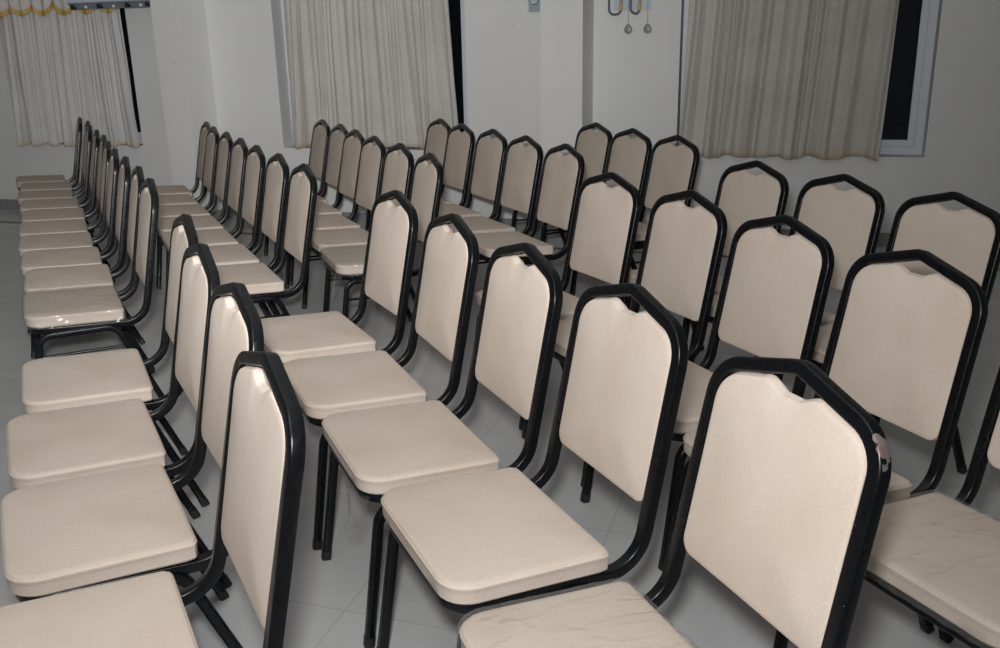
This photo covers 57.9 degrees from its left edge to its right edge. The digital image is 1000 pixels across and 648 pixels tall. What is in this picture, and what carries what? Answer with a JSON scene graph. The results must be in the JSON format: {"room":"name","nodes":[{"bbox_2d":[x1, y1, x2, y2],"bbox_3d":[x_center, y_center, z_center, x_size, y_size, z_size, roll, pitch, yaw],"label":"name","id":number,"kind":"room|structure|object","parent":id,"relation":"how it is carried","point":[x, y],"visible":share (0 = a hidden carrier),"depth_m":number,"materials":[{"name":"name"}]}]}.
{"room":"assembly chamber","nodes":[
{"label":"assembly chamber","id":0,"kind":"room"},
{"bbox_2d":[0,209,999,647],"bbox_3d":[-2.253,0.695,3.055,13.600,0.150,10.590,4,18,17],"label":"floor","id":1,"kind":"structure","parent":0,"point":[327,603],"depth_m":3.06,"materials":[{"name":"tile"}]},
{"bbox_2d":[16,117,81,190],"bbox_3d":[-3.799,-1.261,7.656,0.596,0.938,0.479,-9,19,-25],"label":"banquet chair","id":2,"kind":"object","parent":1,"relation":"on","point":[78,137],"visible":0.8,"depth_m":7.55,"materials":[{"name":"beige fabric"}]},
{"bbox_2d":[17,125,92,235],"bbox_3d":[-3.324,-1.005,6.793,0.596,0.938,0.479,-9,19,-24],"label":"banquet chair","id":3,"kind":"object","parent":1,"relation":"on","point":[65,193],"visible":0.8,"depth_m":6.68,"materials":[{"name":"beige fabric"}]},
{"bbox_2d":[20,121,94,236],"bbox_3d":[-3.539,-1.136,7.233,0.596,0.938,0.479,-9,19,-24],"label":"banquet chair","id":4,"kind":"object","parent":1,"relation":"on","point":[33,186],"visible":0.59,"depth_m":7.17,"materials":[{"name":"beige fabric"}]},
{"bbox_2d":[20,129,104,263],"bbox_3d":[-3.081,-0.879,6.371,0.596,0.938,0.479,-9,19,-24],"label":"banquet chair","id":5,"kind":"object","parent":1,"relation":"on","point":[32,204],"visible":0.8,"depth_m":6.26,"materials":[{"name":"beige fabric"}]},
{"bbox_2d":[19,141,115,282],"bbox_3d":[-2.633,-0.626,5.518,0.596,0.938,0.479,-9,19,-24],"label":"banquet chair","id":6,"kind":"object","parent":1,"relation":"on","point":[72,225],"visible":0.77,"depth_m":5.42,"materials":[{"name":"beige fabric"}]},
{"bbox_2d":[21,135,114,279],"bbox_3d":[-2.846,-0.754,5.947,0.596,0.938,0.479,-9,19,-24],"label":"banquet chair","id":7,"kind":"object","parent":1,"relation":"on","point":[59,213],"visible":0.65,"depth_m":5.88,"materials":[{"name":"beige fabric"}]},
{"bbox_2d":[18,148,118,332],"bbox_3d":[-2.410,-0.501,5.096,0.596,0.938,0.479,-9,19,-24],"label":"banquet chair","id":8,"kind":"object","parent":1,"relation":"on","point":[77,239],"visible":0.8,"depth_m":4.99,"materials":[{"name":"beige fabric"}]},
{"bbox_2d":[21,156,138,357],"bbox_3d":[-2.179,-0.378,4.684,0.596,0.938,0.479,-9,19,-24],"label":"banquet chair","id":9,"kind":"object","parent":1,"relation":"on","point":[33,259],"visible":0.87,"depth_m":4.58,"materials":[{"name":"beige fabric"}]},
{"bbox_2d":[24,166,154,368],"bbox_3d":[-1.947,-0.257,4.275,0.596,0.938,0.479,-9,19,-24],"label":"banquet chair","id":10,"kind":"object","parent":1,"relation":"on","point":[97,275],"visible":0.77,"depth_m":4.21,"materials":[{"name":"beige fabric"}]},
{"bbox_2d":[23,178,163,397],"bbox_3d":[-1.727,-0.130,3.849,0.596,0.938,0.484,-10,19,-26],"label":"banquet chair","id":11,"kind":"object","parent":1,"relation":"on","point":[54,314],"visible":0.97,"depth_m":3.73,"materials":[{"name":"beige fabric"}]},
{"bbox_2d":[22,214,209,506],"bbox_3d":[-1.272,0.129,2.978,0.596,0.938,0.479,-10,19,-25],"label":"banquet chair","id":12,"kind":"object","parent":1,"relation":"on","point":[60,382],"visible":0.76,"depth_m":2.92,"materials":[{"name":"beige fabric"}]},
{"bbox_2d":[7,243,231,588],"bbox_3d":[-1.065,0.268,2.513,0.596,0.938,0.479,-10,19,-27],"label":"banquet chair","id":13,"kind":"object","parent":1,"relation":"on","point":[74,442],"visible":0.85,"depth_m":2.45,"materials":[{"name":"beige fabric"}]},
{"bbox_2d":[0,282,263,647],"bbox_3d":[-0.838,0.398,2.076,0.596,0.938,0.479,-10,19,-27],"label":"banquet chair","id":14,"kind":"object","parent":1,"relation":"on","point":[62,536],"visible":0.73,"depth_m":2.00,"materials":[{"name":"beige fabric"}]},
{"bbox_2d":[0,351,305,647],"bbox_3d":[-0.644,0.541,1.597,0.596,0.938,0.479,-10,19,-26],"label":"banquet chair","id":15,"kind":"object","parent":1,"relation":"on","point":[263,465],"visible":1,"depth_m":1.61,"materials":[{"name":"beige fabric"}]},
{"bbox_2d":[156,121,210,198],"bbox_3d":[-2.478,-1.054,6.895,0.596,0.938,0.479,-9,19,-24],"label":"banquet chair","id":16,"kind":"object","parent":1,"relation":"on","point":[171,189],"visible":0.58,"depth_m":6.88,"materials":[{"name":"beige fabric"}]},
{"bbox_2d":[158,126,218,209],"bbox_3d":[-2.280,-0.917,6.440,0.596,0.938,0.479,-9,19,-24],"label":"banquet chair","id":17,"kind":"object","parent":1,"relation":"on","point":[212,138],"visible":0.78,"depth_m":6.37,"materials":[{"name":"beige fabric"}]},
{"bbox_2d":[156,131,232,286],"bbox_3d":[-2.054,-0.786,5.997,0.596,0.938,0.479,-9,19,-24],"label":"banquet chair","id":18,"kind":"object","parent":1,"relation":"on","point":[225,143],"visible":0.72,"depth_m":5.92,"materials":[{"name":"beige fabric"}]},
{"bbox_2d":[157,137,247,288],"bbox_3d":[-1.834,-0.655,5.557,0.596,0.938,0.479,-9,19,-24],"label":"banquet chair","id":19,"kind":"object","parent":1,"relation":"on","point":[239,151],"visible":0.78,"depth_m":5.52,"materials":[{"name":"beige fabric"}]},
{"bbox_2d":[161,145,266,315],"bbox_3d":[-1.616,-0.523,5.114,0.596,0.938,0.479,-9,19,-24],"label":"banquet chair","id":20,"kind":"object","parent":1,"relation":"on","point":[255,164],"visible":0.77,"depth_m":5.05,"materials":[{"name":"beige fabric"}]},
{"bbox_2d":[209,153,288,315],"bbox_3d":[-1.384,-0.393,4.677,0.596,0.938,0.479,-9,19,-24],"label":"banquet chair","id":21,"kind":"object","parent":1,"relation":"on","point":[276,183],"visible":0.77,"depth_m":4.61,"materials":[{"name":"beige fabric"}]},
{"bbox_2d":[217,163,316,318],"bbox_3d":[-1.155,-0.261,4.235,0.596,0.938,0.479,-9,19,-24],"label":"banquet chair","id":22,"kind":"object","parent":1,"relation":"on","point":[263,284],"visible":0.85,"depth_m":4.14,"materials":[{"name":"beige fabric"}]},
{"bbox_2d":[252,119,330,250],"bbox_3d":[-1.591,-1.067,6.879,0.596,0.938,0.479,-9,19,-24],"label":"banquet chair","id":23,"kind":"object","parent":1,"relation":"on","point":[318,149],"visible":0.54,"depth_m":6.83,"materials":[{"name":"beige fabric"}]},
{"bbox_2d":[264,124,348,255],"bbox_3d":[-1.376,-0.933,6.430,0.596,0.938,0.479,-9,19,-24],"label":"banquet chair","id":24,"kind":"object","parent":1,"relation":"on","point":[336,138],"visible":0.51,"depth_m":6.46,"materials":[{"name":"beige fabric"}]},
{"bbox_2d":[274,129,364,285],"bbox_3d":[-1.194,-0.794,5.967,0.596,0.938,0.479,-9,19,-24],"label":"banquet chair","id":25,"kind":"object","parent":1,"relation":"on","point":[351,147],"visible":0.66,"depth_m":5.95,"materials":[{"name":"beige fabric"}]},
{"bbox_2d":[284,135,385,296],"bbox_3d":[-1.005,-0.656,5.505,0.596,0.938,0.479,-9,19,-24],"label":"banquet chair","id":26,"kind":"object","parent":1,"relation":"on","point":[371,158],"visible":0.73,"depth_m":5.48,"materials":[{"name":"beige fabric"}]},
{"bbox_2d":[261,190,417,363],"bbox_3d":[-0.625,-0.010,3.383,0.596,0.938,0.479,-10,19,-26],"label":"banquet chair","id":27,"kind":"object","parent":1,"relation":"on","point":[393,230],"visible":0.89,"depth_m":3.31,"materials":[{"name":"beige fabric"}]},
{"bbox_2d":[302,143,413,313],"bbox_3d":[-0.797,-0.520,5.051,0.596,0.938,0.479,-9,19,-24],"label":"banquet chair","id":28,"kind":"object","parent":1,"relation":"on","point":[397,172],"visible":0.58,"depth_m":4.99,"materials":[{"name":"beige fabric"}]},
{"bbox_2d":[283,213,478,549],"bbox_3d":[-0.393,0.134,2.902,0.596,0.938,0.479,-8,19,-22],"label":"banquet chair","id":29,"kind":"object","parent":1,"relation":"on","point":[324,386],"visible":0.92,"depth_m":2.81,"materials":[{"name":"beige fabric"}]},
{"bbox_2d":[321,152,443,321],"bbox_3d":[-0.601,-0.379,4.580,0.596,0.938,0.483,-8,18,-20],"label":"banquet chair","id":30,"kind":"object","parent":1,"relation":"on","point":[346,263],"visible":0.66,"depth_m":4.49,"materials":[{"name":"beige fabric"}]},
{"bbox_2d":[365,118,450,229],"bbox_3d":[-0.684,-1.036,6.717,0.596,0.938,0.479,-9,19,-25],"label":"banquet chair","id":31,"kind":"object","parent":1,"relation":"on","point":[436,136],"visible":0.36,"depth_m":6.71,"materials":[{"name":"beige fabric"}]},
{"bbox_2d":[321,242,562,647],"bbox_3d":[-0.173,0.268,2.451,0.596,0.938,0.479,-9,19,-23],"label":"banquet chair","id":32,"kind":"object","parent":1,"relation":"on","point":[380,450],"visible":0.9,"depth_m":2.37,"materials":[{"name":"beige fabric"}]},
{"bbox_2d":[440,123,474,205],"bbox_3d":[-0.501,-0.897,6.251,0.596,0.938,0.479,-9,19,-24],"label":"banquet chair","id":33,"kind":"object","parent":1,"relation":"on","point":[459,149],"visible":0.6,"depth_m":6.21,"materials":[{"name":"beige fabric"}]},
{"bbox_2d":[438,129,507,219],"bbox_3d":[-0.284,-0.761,5.796,0.596,0.938,0.479,-9,19,-24],"label":"banquet chair","id":34,"kind":"object","parent":1,"relation":"on","point":[489,154],"visible":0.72,"depth_m":5.77,"materials":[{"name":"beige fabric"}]},
{"bbox_2d":[448,135,542,259],"bbox_3d":[-0.087,-0.621,5.330,0.596,0.938,0.479,-9,19,-24],"label":"banquet chair","id":35,"kind":"object","parent":1,"relation":"on","point":[522,167],"visible":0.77,"depth_m":5.29,"materials":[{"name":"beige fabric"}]},
{"bbox_2d":[0,221,999,270],"bbox_3d":[-0.900,-0.658,7.096,13.200,0.003,0.060,4,18,17],"label":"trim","id":36,"kind":"structure","parent":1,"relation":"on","point":[0,221],"depth_m":7.02,"materials":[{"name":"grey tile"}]},
{"bbox_2d":[474,143,584,264],"bbox_3d":[0.108,-0.479,4.856,0.596,0.938,0.479,-9,19,-22],"label":"banquet chair","id":37,"kind":"object","parent":1,"relation":"on","point":[561,179],"visible":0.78,"depth_m":4.80,"materials":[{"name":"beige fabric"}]},
{"bbox_2d":[376,283,687,647],"bbox_3d":[0.051,0.398,2.014,0.596,0.938,0.479,-9,19,-23],"label":"banquet chair","id":38,"kind":"object","parent":1,"relation":"on","point":[488,540],"visible":0.98,"depth_m":1.94,"materials":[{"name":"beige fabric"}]},
{"bbox_2d":[475,172,641,429],"bbox_3d":[0.224,-0.134,3.729,0.596,0.938,0.479,-10,19,-26],"label":"banquet chair","id":39,"kind":"object","parent":1,"relation":"on","point":[605,222],"visible":0.66,"depth_m":3.72,"materials":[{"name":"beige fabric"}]},
{"bbox_2d":[511,122,612,243],"bbox_3d":[0.407,-0.869,6.100,0.596,0.938,0.479,-9,19,-24],"label":"banquet chair","id":40,"kind":"object","parent":1,"relation":"on","point":[594,147],"visible":0.46,"depth_m":6.07,"materials":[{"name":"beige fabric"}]},
{"bbox_2d":[540,128,651,292],"bbox_3d":[0.587,-0.729,5.634,0.596,0.938,0.479,-9,19,-24],"label":"banquet chair","id":41,"kind":"object","parent":1,"relation":"on","point":[628,157],"visible":0.45,"depth_m":5.61,"materials":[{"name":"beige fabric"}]},
{"bbox_2d":[521,190,726,486],"bbox_3d":[0.442,0.009,3.250,0.596,0.938,0.479,-9,19,-24],"label":"banquet chair","id":42,"kind":"object","parent":1,"relation":"on","point":[683,248],"visible":0.59,"depth_m":3.22,"materials":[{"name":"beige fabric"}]},
{"bbox_2d":[569,135,699,295],"bbox_3d":[0.772,-0.589,5.167,0.596,0.938,0.479,-9,19,-24],"label":"banquet chair","id":43,"kind":"object","parent":1,"relation":"on","point":[672,168],"visible":0.58,"depth_m":5.17,"materials":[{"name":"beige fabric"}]},
{"bbox_2d":[459,356,891,647],"bbox_3d":[0.251,0.544,1.528,0.596,0.938,0.484,-8,18,-22],"label":"banquet chair","id":44,"kind":"object","parent":1,"relation":"on","point":[784,493],"visible":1,"depth_m":1.53,"materials":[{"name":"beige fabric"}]},
{"bbox_2d":[624,160,788,373],"bbox_3d":[0.893,-0.233,4.005,0.596,0.938,0.479,-9,19,-24],"label":"banquet chair","id":45,"kind":"object","parent":1,"relation":"on","point":[742,195],"visible":0.44,"depth_m":4.00,"materials":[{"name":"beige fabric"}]},
{"bbox_2d":[580,215,833,570],"bbox_3d":[0.623,0.157,2.757,0.596,0.938,0.479,-9,19,-23],"label":"banquet chair","id":46,"kind":"object","parent":1,"relation":"on","point":[773,295],"visible":0.7,"depth_m":2.73,"materials":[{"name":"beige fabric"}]},
{"bbox_2d":[689,174,884,374],"bbox_3d":[1.109,-0.099,3.555,0.596,0.938,0.479,-9,19,-24],"label":"banquet chair","id":47,"kind":"object","parent":1,"relation":"on","point":[850,220],"visible":0.39,"depth_m":3.51,"materials":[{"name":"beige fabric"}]},
{"bbox_2d":[663,249,987,647],"bbox_3d":[0.804,0.299,2.284,0.596,0.938,0.479,-8,18,-22],"label":"banquet chair","id":48,"kind":"object","parent":1,"relation":"on","point":[904,344],"visible":0.69,"depth_m":2.25,"materials":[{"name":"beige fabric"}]},
{"bbox_2d":[774,191,999,474],"bbox_3d":[1.310,0.037,3.099,0.596,0.938,0.479,-9,19,-24],"label":"banquet chair","id":49,"kind":"object","parent":1,"relation":"on","point":[967,239],"visible":0.35,"depth_m":3.07,"materials":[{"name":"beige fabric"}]},
{"bbox_2d":[864,366,999,647],"bbox_3d":[1.026,0.430,1.846,0.596,0.938,0.482,-9,19,-24],"label":"banquet chair","id":50,"kind":"object","parent":1,"relation":"on","point":[936,555],"visible":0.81,"depth_m":1.80,"materials":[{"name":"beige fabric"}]},
{"bbox_2d":[0,0,999,232],"bbox_3d":[-0.717,-2.220,7.312,13.200,2.850,0.250,4,18,17],"label":"wall","id":51,"kind":"structure","parent":0,"point":[637,75],"depth_m":6.87,"materials":[{"name":"paint"}]},
{"bbox_2d":[0,0,116,17],"bbox_3d":[-4.103,-2.979,7.970,1.752,0.512,0.172,4,18,17],"label":"valance","id":52,"kind":"object","parent":51,"relation":"attached to","point":[19,7],"visible":0.73,"depth_m":7.95,"materials":[{"name":"fabric"}]},
{"bbox_2d":[30,143,142,146],"bbox_3d":[-3.897,-1.689,8.489,1.420,0.012,0.164,4,18,17],"label":"trim","id":53,"kind":"structure","parent":51,"relation":"attached to","point":[61,144],"depth_m":8.30,"materials":[{"name":"paint"}]},
{"bbox_2d":[66,0,150,9],"bbox_3d":[-3.182,-2.803,7.599,0.830,0.281,0.392,4,18,17],"label":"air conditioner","id":54,"kind":"object","parent":51,"relation":"attached to","point":[74,4],"visible":0.98,"depth_m":7.49,"materials":[{"name":"grey plastic"}]},
{"bbox_2d":[119,8,142,143],"bbox_3d":[-3.878,-2.497,8.357,1.420,1.610,0.070,4,18,17],"label":"window","id":55,"kind":"structure","parent":51,"relation":"in","point":[122,10],"depth_m":8.25,"materials":[{"name":"clear glass"}]},
{"bbox_2d":[150,0,222,211],"bbox_3d":[-2.663,-2.270,7.606,0.260,2.850,0.372,4,18,17],"label":"column","id":56,"kind":"structure","parent":51,"relation":"attached to","point":[179,26],"depth_m":7.56,"materials":[{"name":"paint"}]},
{"bbox_2d":[284,146,423,150],"bbox_3d":[-1.034,-1.475,7.602,1.690,0.012,0.164,4,18,17],"label":"trim","id":57,"kind":"structure","parent":51,"relation":"attached to","point":[289,147],"depth_m":7.59,"materials":[{"name":"paint"}]},
{"bbox_2d":[281,0,467,134],"bbox_3d":[-1.015,-2.283,7.469,1.690,1.610,0.070,4,18,17],"label":"window","id":58,"kind":"structure","parent":51,"relation":"in","point":[456,7],"depth_m":7.30,"materials":[{"name":"clear glass"}]},
{"bbox_2d":[0,199,889,246],"bbox_3d":[-0.785,-0.816,7.431,13.200,0.100,0.383,4,18,17],"label":"baseboard","id":59,"kind":"structure","parent":51,"relation":"attached to","point":[10,204],"depth_m":7.35,"materials":[{"name":"grey tile"}]},
{"bbox_2d":[529,0,539,11],"bbox_3d":[0.257,-2.442,6.760,0.090,0.200,0.038,4,18,17],"label":"switch plate","id":60,"kind":"object","parent":51,"relation":"attached to","point":[534,5],"visible":0.99,"depth_m":6.77,"materials":[{"name":"grey plastic"}]},
{"bbox_2d":[540,0,593,228],"bbox_3d":[0.495,-2.034,6.627,0.310,2.850,0.372,4,18,17],"label":"column","id":61,"kind":"structure","parent":51,"relation":"attached to","point":[566,26],"depth_m":6.52,"materials":[{"name":"paint"}]},
{"bbox_2d":[608,0,651,15],"bbox_3d":[0.937,-2.437,6.518,0.311,0.396,0.067,4,18,17],"label":"board","id":62,"kind":"object","parent":51,"relation":"attached to","point":[619,5],"visible":1,"depth_m":6.56,"materials":[{"name":"grey plastic"}]},
{"bbox_2d":[624,0,631,33],"bbox_3d":[0.934,-2.252,6.570,0.060,0.268,0.016,4,18,17],"label":"pull cord","id":63,"kind":"object","parent":62,"relation":"hanging from","point":[628,29],"visible":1,"depth_m":6.59,"materials":[{"name":"grey plastic"}]},
{"bbox_2d":[643,11,651,32],"bbox_3d":[1.069,-2.242,6.529,0.060,0.268,0.016,4,18,17],"label":"pull cord","id":64,"kind":"object","parent":62,"relation":"hanging from","point":[647,28],"visible":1,"depth_m":6.55,"materials":[{"name":"grey plastic"}]},
{"bbox_2d":[680,0,938,154],"bbox_3d":[2.182,-2.045,6.478,1.710,1.610,0.070,4,18,17],"label":"window","id":65,"kind":"structure","parent":51,"relation":"in","point":[911,64],"depth_m":6.35,"materials":[{"name":"clear glass"}]},
{"bbox_2d":[723,154,923,158],"bbox_3d":[2.162,-1.236,6.611,1.710,0.012,0.164,4,18,17],"label":"trim","id":66,"kind":"structure","parent":51,"relation":"attached to","point":[881,156],"depth_m":6.38,"materials":[{"name":"paint"}]},
{"bbox_3d":[-3.950,-3.091,7.929,1.550,0.024,0.092,4,18,17],"label":"curtain rod","id":67,"kind":"object","parent":51,"relation":"attached to","visible":0},
{"bbox_2d":[2,6,73,146],"bbox_3d":[-4.246,-2.377,8.243,0.696,1.498,0.069,3,18,15],"label":"curtain","id":68,"kind":"object","parent":67,"relation":"hanging from","point":[33,40],"visible":0.9,"depth_m":8.28,"materials":[{"name":"grey fabric"}]},
{"bbox_2d":[58,8,139,147],"bbox_3d":[-3.592,-2.326,8.030,0.730,1.496,0.056,4,18,17],"label":"curtain","id":69,"kind":"object","parent":67,"relation":"hanging from","point":[97,78],"visible":0.82,"depth_m":8.07,"materials":[{"name":"grey fabric"}]},
{"bbox_3d":[-1.072,-3.048,6.983,1.800,0.024,0.092,4,18,17],"label":"curtain rod","id":70,"kind":"object","parent":51,"relation":"attached to","visible":0},
{"bbox_2d":[283,0,457,149],"bbox_3d":[-1.055,-2.229,7.215,1.506,1.663,0.066,4,18,17],"label":"curtain","id":71,"kind":"object","parent":70,"relation":"hanging from","point":[383,69],"visible":0.89,"depth_m":7.27,"materials":[{"name":"beige fabric"}]},
{"bbox_3d":[2.072,-2.813,6.008,1.900,0.024,0.092,4,18,17],"label":"curtain rod","id":72,"kind":"object","parent":51,"relation":"attached to","visible":0},
{"bbox_2d":[678,0,898,160],"bbox_3d":[1.986,-1.989,6.269,1.430,1.685,0.134,4,18,15],"label":"curtain","id":73,"kind":"object","parent":72,"relation":"hanging from","point":[786,79],"visible":0.99,"depth_m":6.34,"materials":[{"name":"beige fabric"}]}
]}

